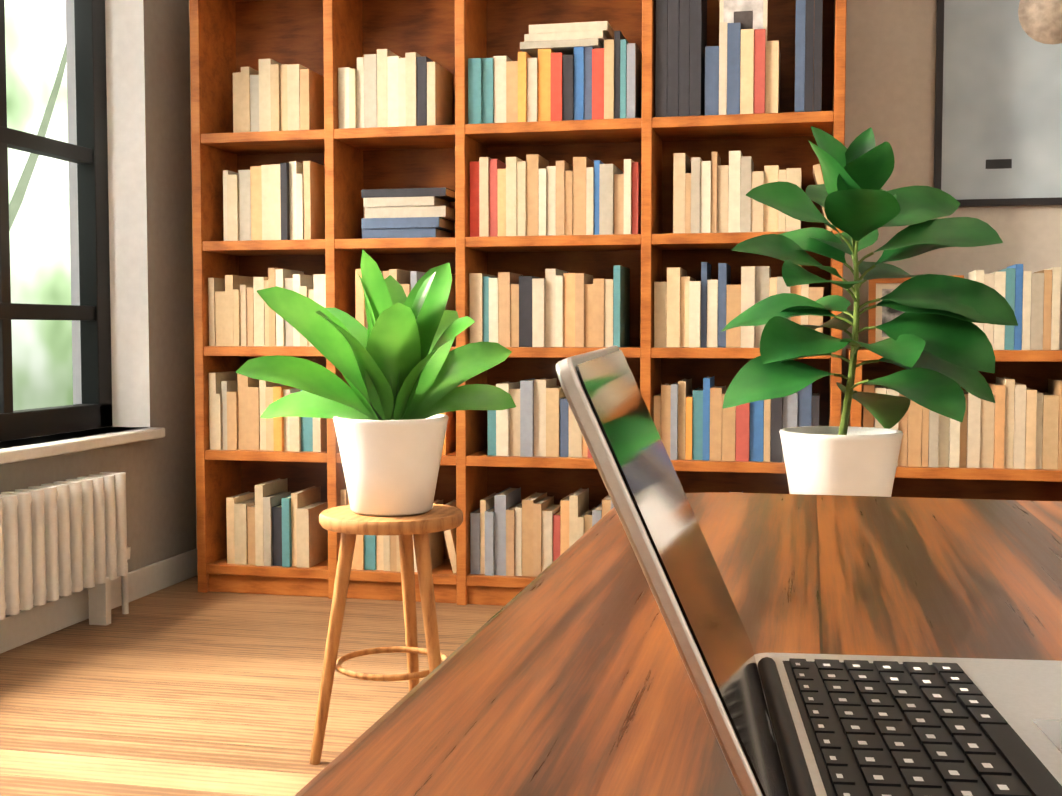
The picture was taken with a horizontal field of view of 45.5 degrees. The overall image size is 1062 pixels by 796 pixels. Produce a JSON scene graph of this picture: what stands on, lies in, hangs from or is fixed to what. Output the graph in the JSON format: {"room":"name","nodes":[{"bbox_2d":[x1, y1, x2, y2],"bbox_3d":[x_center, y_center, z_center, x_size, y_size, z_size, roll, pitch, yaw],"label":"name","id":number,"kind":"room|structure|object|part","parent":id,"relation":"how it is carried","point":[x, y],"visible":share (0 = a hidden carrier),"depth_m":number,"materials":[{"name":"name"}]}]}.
{"room":"home office","nodes":[
{"label":"home office","id":0,"kind":"room"},
{"bbox_2d":[0,0,195,615],"bbox_3d":[-2.208,-0.514,1.190,0.300,2.750,7.350,1,3,12],"label":"wall","id":1,"kind":"structure","parent":0,"point":[149,178],"depth_m":4.47,"materials":[{"name":"grey paint"}]},
{"bbox_2d":[0,0,111,441],"bbox_3d":[-1.883,-0.825,2.748,0.110,2.035,3.480,1,3,12],"label":"window","id":2,"kind":"structure","parent":1,"relation":"in","point":[88,153],"depth_m":4.36,"materials":[{"name":"metal"}]},
{"bbox_2d":[0,427,164,463],"bbox_3d":[-1.765,0.211,2.756,0.210,0.035,3.520,1,3,12],"label":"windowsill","id":3,"kind":"structure","parent":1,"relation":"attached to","point":[32,451],"depth_m":3.96,"materials":[{"name":"paint"}]},
{"bbox_2d":[0,548,197,653],"bbox_3d":[-2.055,0.811,1.227,0.015,0.100,7.350,1,3,12],"label":"baseboard","id":4,"kind":"structure","parent":1,"relation":"attached to","point":[22,627],"depth_m":4.01,"materials":[{"name":"paint"}]},
{"bbox_2d":[0,575,503,795],"bbox_3d":[0.527,0.941,0.665,5.900,0.100,7.650,1,3,12],"label":"floor","id":5,"kind":"structure","parent":0,"point":[184,688],"depth_m":3.24,"materials":[{"name":"brown wood"}]},
{"bbox_2d":[0,472,130,624],"bbox_3d":[-1.533,0.521,3.198,0.085,0.470,1.949,1,3,12],"label":"radiator","id":6,"kind":"object","parent":5,"relation":"on","point":[67,537],"visible":1,"depth_m":3.74,"materials":[{"name":"metal"}]},
{"bbox_2d":[309,503,462,764],"bbox_3d":[-0.298,0.512,2.760,0.318,0.537,0.336,1,3,12],"label":"plant stand","id":7,"kind":"object","parent":5,"relation":"on","point":[347,523],"visible":0.88,"depth_m":2.69,"materials":[{"name":"brown wood"}]},
{"bbox_2d":[236,250,515,515],"bbox_3d":[-0.313,-0.036,2.717,0.572,0.561,0.432,1,3,12],"label":"plant","id":8,"kind":"object","parent":7,"relation":"on","point":[401,368],"visible":1,"depth_m":2.67,"materials":[{"name":"green plant"}]},
{"bbox_3d":[-0.301,0.141,2.728,0.248,0.205,0.248,1,3,12],"label":"pot","id":9,"kind":"part","parent":8,"relation":"part of","materials":[{"name":"ceramic"}]},
{"bbox_2d":[189,0,846,605],"bbox_3d":[-0.072,-0.388,4.324,2.220,2.164,0.308,1,3,12],"label":"bookcase","id":10,"kind":"object","parent":5,"relation":"on","point":[551,182],"visible":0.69,"depth_m":4.27,"materials":[{"name":"brown wood"}]},
{"bbox_2d":[294,492,1061,795],"bbox_3d":[0.237,0.543,0.139,0.800,0.750,2.450,1,3,12],"label":"table","id":11,"kind":"object","parent":5,"relation":"on","point":[565,673],"visible":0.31,"depth_m":0.73,"materials":[{"name":"brown wood"}]},
{"bbox_2d":[556,346,1061,795],"bbox_3d":[0.147,0.066,0.480,0.250,0.167,0.307,0,3,6],"label":"laptop","id":12,"kind":"object","parent":11,"relation":"on","point":[793,724],"visible":1,"depth_m":0.48,"materials":[{"name":"metal"}]},
{"bbox_3d":[0.059,0.059,0.490,0.072,0.155,0.306,0,3,6],"label":"lid","id":13,"kind":"part","parent":12,"relation":"part of","materials":[{"name":"metal"}]},
{"bbox_2d":[846,264,1061,500],"bbox_3d":[1.718,0.151,3.959,1.421,1.128,0.308,1,3,12],"label":"bookcase","id":14,"kind":"object","parent":5,"relation":"on","point":[1007,445],"visible":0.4,"depth_m":3.91,"materials":[{"name":"brown wood"}]},
{"bbox_3d":[0.620,0.523,2.558,0.318,0.537,0.336,1,3,12],"label":"plant stand","id":15,"kind":"object","parent":5,"relation":"on","visible":0},
{"bbox_2d":[721,126,1017,496],"bbox_3d":[0.662,-0.141,2.523,0.573,0.792,0.485,1,3,12],"label":"plant","id":16,"kind":"object","parent":15,"relation":"on","point":[937,345],"visible":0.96,"depth_m":2.46,"materials":[{"name":"green plant"}]},
{"bbox_3d":[0.617,0.160,2.526,0.240,0.190,0.240,1,3,12],"label":"pot","id":17,"kind":"part","parent":16,"relation":"part of","materials":[{"name":"ceramic"}]},
{"bbox_3d":[0.646,-0.144,2.522,0.094,0.480,0.086,1,3,12],"label":"stem","id":18,"kind":"part","parent":16,"relation":"part of","materials":[{"name":"green plant"}]},
{"bbox_2d":[189,0,1061,547],"bbox_3d":[1.332,-0.677,4.247,5.900,2.750,0.150,1,3,12],"label":"wall","id":19,"kind":"structure","parent":0,"point":[891,66],"depth_m":4.17,"materials":[{"name":"paint"}]},
{"bbox_2d":[934,0,1061,206],"bbox_3d":[1.718,-1.167,4.043,0.810,1.090,0.022,1,3,12],"label":"poster","id":20,"kind":"object","parent":19,"relation":"attached to","point":[998,110],"visible":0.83,"depth_m":4.10,"materials":[{"name":"paper"}]},
{"label":"outside","id":21,"kind":"structure","parent":0,"visible":0},
{"bbox_2d":[4,0,72,410],"bbox_3d":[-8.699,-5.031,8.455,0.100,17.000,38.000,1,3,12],"label":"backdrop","id":22,"kind":"structure","parent":21,"point":[39,231],"depth_m":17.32,"materials":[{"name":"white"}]},
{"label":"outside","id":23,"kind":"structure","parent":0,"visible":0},
{"bbox_2d":[9,46,66,230],"bbox_3d":[-4.110,-1.551,6.487,0.565,5.324,4.498,1,3,18],"label":"trunk","id":24,"kind":"object","parent":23,"point":[19,193],"visible":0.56,"depth_m":8.21,"materials":[{"name":"green plant"}]}
]}

